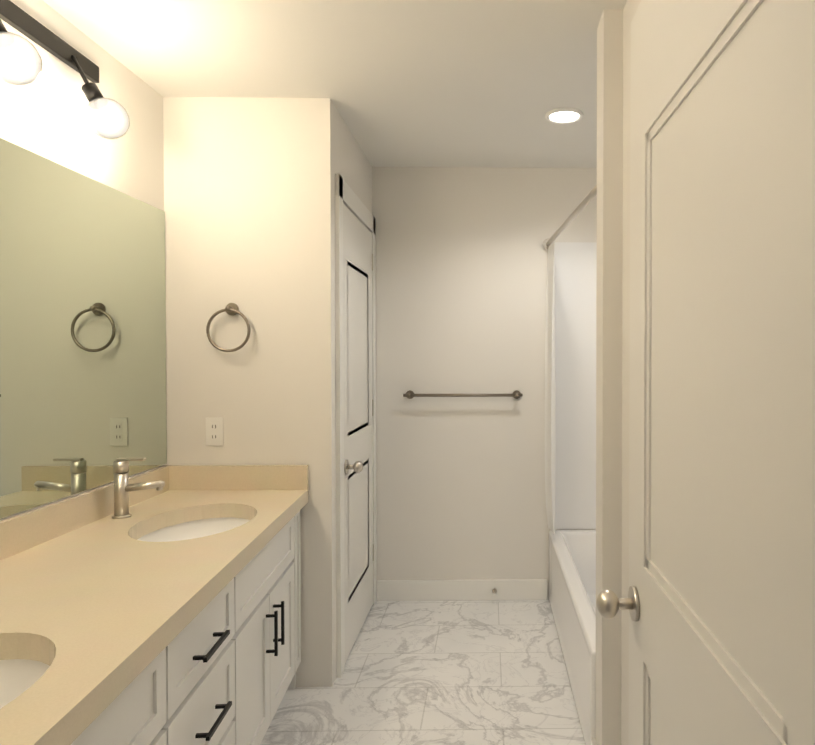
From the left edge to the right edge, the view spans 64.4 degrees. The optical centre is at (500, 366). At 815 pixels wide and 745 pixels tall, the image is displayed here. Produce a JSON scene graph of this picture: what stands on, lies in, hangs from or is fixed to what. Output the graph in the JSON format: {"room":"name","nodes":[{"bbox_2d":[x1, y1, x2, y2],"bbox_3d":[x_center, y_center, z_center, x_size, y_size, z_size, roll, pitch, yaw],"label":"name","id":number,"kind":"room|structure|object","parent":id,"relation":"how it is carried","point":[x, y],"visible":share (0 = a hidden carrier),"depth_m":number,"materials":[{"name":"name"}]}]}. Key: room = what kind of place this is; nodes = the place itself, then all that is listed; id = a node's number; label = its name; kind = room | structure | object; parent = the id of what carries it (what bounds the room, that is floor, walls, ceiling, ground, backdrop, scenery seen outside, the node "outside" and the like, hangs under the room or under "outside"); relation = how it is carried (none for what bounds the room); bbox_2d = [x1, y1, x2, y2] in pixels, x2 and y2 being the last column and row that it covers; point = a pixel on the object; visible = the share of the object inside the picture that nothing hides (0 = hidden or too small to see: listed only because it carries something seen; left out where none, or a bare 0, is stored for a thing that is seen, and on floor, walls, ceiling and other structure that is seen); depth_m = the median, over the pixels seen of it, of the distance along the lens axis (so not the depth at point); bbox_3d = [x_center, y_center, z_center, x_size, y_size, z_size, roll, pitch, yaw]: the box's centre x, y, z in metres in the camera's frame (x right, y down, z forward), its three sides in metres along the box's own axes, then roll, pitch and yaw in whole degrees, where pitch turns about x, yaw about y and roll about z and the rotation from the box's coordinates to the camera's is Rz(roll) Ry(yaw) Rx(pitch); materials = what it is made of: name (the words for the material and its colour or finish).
{"room":"bathroom","nodes":[
{"label":"bathroom","id":0,"kind":"room"},
{"bbox_2d":[0,0,165,520],"bbox_3d":[-1.393,0.145,0.599,0.100,2.440,4.058,0,1,-1],"label":"wall","id":1,"kind":"structure","parent":0,"point":[43,115],"depth_m":2.09,"materials":[{"name":"paint"}]},
{"bbox_2d":[0,0,129,138],"bbox_3d":[-1.262,-0.854,1.403,0.190,0.286,1.490,0,1,-1],"label":"sconce","id":2,"kind":"object","parent":1,"relation":"attached to","point":[20,20],"visible":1,"depth_m":1.88,"materials":[{"name":"white glass"}]},
{"bbox_2d":[0,138,166,517],"bbox_3d":[-1.358,-0.102,1.569,0.004,1.034,2.102,0,1,-1],"label":"mirror","id":3,"kind":"object","parent":1,"relation":"attached to","point":[82,340],"visible":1,"depth_m":2.04,"materials":[{"name":"clear glass"}]},
{"bbox_2d":[0,466,167,557],"bbox_3d":[-1.349,0.473,1.559,0.020,0.100,2.145,0,1,-1],"label":"backsplash","id":4,"kind":"structure","parent":1,"relation":"attached to","point":[31,528],"depth_m":1.93,"materials":[{"name":"beige stone"}]},
{"bbox_2d":[163,97,371,686],"bbox_3d":[-1.102,0.107,3.158,0.780,2.440,1.048,0,1,-1],"label":"wall","id":5,"kind":"structure","parent":0,"point":[249,196],"depth_m":2.63,"materials":[{"name":"paint"}]},
{"bbox_2d":[206,418,222,445],"bbox_3d":[-1.181,0.268,2.629,0.072,0.116,0.008,0,1,-1],"label":"duplex electrical outlet","id":6,"kind":"object","parent":5,"relation":"attached to","point":[214,431],"visible":1,"depth_m":2.63,"materials":[{"name":"white plastic"}]},
{"bbox_2d":[206,303,250,351],"bbox_3d":[-1.104,-0.160,2.600,0.178,0.203,0.055,0,1,-1],"label":"towel ring","id":7,"kind":"object","parent":5,"relation":"attached to","point":[232,309],"visible":0.96,"depth_m":2.58,"materials":[{"name":"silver metal"}]},
{"bbox_2d":[168,465,307,489],"bbox_3d":[-1.078,0.457,2.627,0.562,0.100,0.020,0,1,-1],"label":"backsplash","id":8,"kind":"structure","parent":5,"relation":"attached to","point":[179,477],"depth_m":2.62,"materials":[{"name":"beige stone"}]},
{"bbox_2d":[335,174,376,677],"bbox_3d":[-0.701,0.252,3.151,0.018,2.150,0.870,0,1,-1],"label":"door frame","id":9,"kind":"structure","parent":5,"relation":"attached to","point":[346,195],"depth_m":2.74,"materials":[{"name":"paint"}]},
{"bbox_2d":[343,203,373,661],"bbox_3d":[-0.666,0.295,3.155,0.087,2.040,0.731,0,1,-1],"label":"door","id":10,"kind":"structure","parent":5,"relation":"in","point":[358,424],"depth_m":3.11,"materials":[{"name":"paint"}]},
{"bbox_2d":[43,0,626,167],"bbox_3d":[-0.141,-1.133,1.128,2.625,0.100,5.106,0,1,-1],"label":"ceiling","id":11,"kind":"structure","parent":0,"point":[448,83],"depth_m":2.31,"materials":[{"name":"paint"}]},
{"bbox_2d":[545,107,583,123],"bbox_3d":[0.280,-1.104,2.804,0.168,0.020,0.168,0,1,-1],"label":"recessed light","id":12,"kind":"object","parent":11,"relation":"in","point":[566,115],"visible":0.98,"depth_m":2.80,"materials":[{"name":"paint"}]},
{"bbox_2d":[260,599,584,744],"bbox_3d":[-0.141,1.407,1.166,2.625,0.100,5.106,0,1,-1],"label":"floor","id":13,"kind":"structure","parent":0,"point":[477,672],"depth_m":2.66,"materials":[{"name":"stone"}]},
{"bbox_2d":[80,538,300,744],"bbox_3d":[-1.004,0.963,1.569,0.709,0.775,2.154,0,1,-1],"label":"bathroom vanity","id":14,"kind":"object","parent":13,"relation":"on","point":[229,683],"depth_m":1.79,"materials":[{"name":"paint"}]},
{"bbox_2d":[0,490,308,744],"bbox_3d":[-1.003,0.549,1.567,0.712,0.053,2.145,0,1,-1],"label":"countertop","id":15,"kind":"structure","parent":14,"relation":"on","point":[116,605],"depth_m":1.49,"materials":[{"name":"beige stone"}]},
{"bbox_2d":[0,654,59,697],"bbox_3d":[-0.956,0.660,1.017,0.376,0.177,0.516,0,1,-1],"label":"sink","id":16,"kind":"object","parent":15,"relation":"in","point":[15,669],"depth_m":1.26,"materials":[{"name":"white ceramic"}]},
{"bbox_2d":[108,458,167,517],"bbox_3d":[-1.236,0.413,2.178,0.177,0.202,0.058,0,1,-1],"label":"faucet","id":17,"kind":"object","parent":15,"relation":"on","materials":[{"name":"silver metal"}]},
{"bbox_2d":[140,514,247,537],"bbox_3d":[-1.017,0.644,2.136,0.376,0.177,0.516,0,1,-1],"label":"sink","id":18,"kind":"object","parent":15,"relation":"in","point":[184,525],"depth_m":2.34,"materials":[{"name":"white ceramic"}]},
{"bbox_2d":[549,530,595,744],"bbox_3d":[0.661,1.132,2.873,0.750,0.398,1.510,0,1,-1],"label":"bathtub","id":19,"kind":"object","parent":13,"relation":"on","point":[572,576],"visible":0.29,"depth_m":2.78,"materials":[{"name":"white ceramic"}]},
{"bbox_2d":[372,167,596,598],"bbox_3d":[0.202,0.100,3.657,1.845,2.440,0.100,0,1,-1],"label":"wall","id":20,"kind":"structure","parent":0,"point":[461,265],"depth_m":3.60,"materials":[{"name":"paint"}]},
{"bbox_2d":[376,579,547,600],"bbox_3d":[-0.217,1.263,3.606,0.966,0.114,0.019,0,1,-1],"label":"baseboard","id":21,"kind":"structure","parent":20,"relation":"attached to","point":[453,590],"depth_m":3.60,"materials":[{"name":"paint"}]},
{"bbox_2d":[403,390,522,398],"bbox_3d":[-0.209,0.158,3.561,0.660,0.048,0.073,0,1,-1],"label":"towel rail","id":22,"kind":"object","parent":20,"relation":"attached to","point":[515,394],"visible":1,"depth_m":3.53,"materials":[{"name":"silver metal"}]},
{"bbox_2d":[492,588,496,597],"bbox_3d":[-0.034,1.266,3.559,0.028,0.028,0.079,0,1,-1],"label":"door stop","id":23,"kind":"object","parent":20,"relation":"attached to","point":[494,590],"depth_m":3.58,"materials":[{"name":"silver metal"}]},
{"bbox_2d":[548,242,596,528],"bbox_3d":[0.646,0.109,3.610,0.756,1.618,0.009,0,1,-1],"label":"surround panel","id":24,"kind":"object","parent":20,"relation":"attached to","point":[575,376],"visible":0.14,"depth_m":3.60,"materials":[{"name":"white plastic"}]},
{"bbox_2d":[543,185,596,248],"bbox_3d":[0.328,-0.678,2.839,0.060,0.060,1.497,0,1,-5],"label":"rail","id":25,"kind":"object","parent":24,"relation":"attached to","point":[588,198],"visible":0.5,"depth_m":2.86,"materials":[{"name":"silver metal"}]},
{"bbox_2d":[545,241,554,533],"bbox_3d":[0.269,0.114,3.476,0.025,1.560,0.227,0,1,-5],"label":"shower curtain","id":26,"kind":"object","parent":25,"relation":"hanging from","point":[550,403],"visible":0.98,"depth_m":3.48,"materials":[{"name":"white fabric"}]},
{"bbox_2d":[595,9,622,744],"bbox_3d":[0.735,0.124,2.041,0.840,2.440,0.120,0,1,-1],"label":"wall","id":27,"kind":"structure","parent":0,"point":[609,336],"depth_m":1.98,"materials":[{"name":"paint"}]},
{"bbox_2d":[621,0,640,744],"bbox_3d":[0.780,0.135,1.246,0.780,2.440,1.470,0,1,-1],"label":"wall","id":28,"kind":"structure","parent":0,"point":[630,8],"depth_m":1.91,"materials":[{"name":"paint"}]},
{"bbox_3d":[-0.085,-0.882,0.420,0.820,0.380,0.120,0,1,-1],"label":"wall","id":29,"kind":"structure","parent":0,"visible":0},
{"bbox_2d":[596,0,814,744],"bbox_3d":[0.253,0.334,0.901,0.122,2.030,0.780,0,1,-1],"label":"entry door","id":30,"kind":"structure","parent":29,"relation":"in","point":[718,603],"depth_m":0.81,"materials":[{"name":"paint"}]}
]}

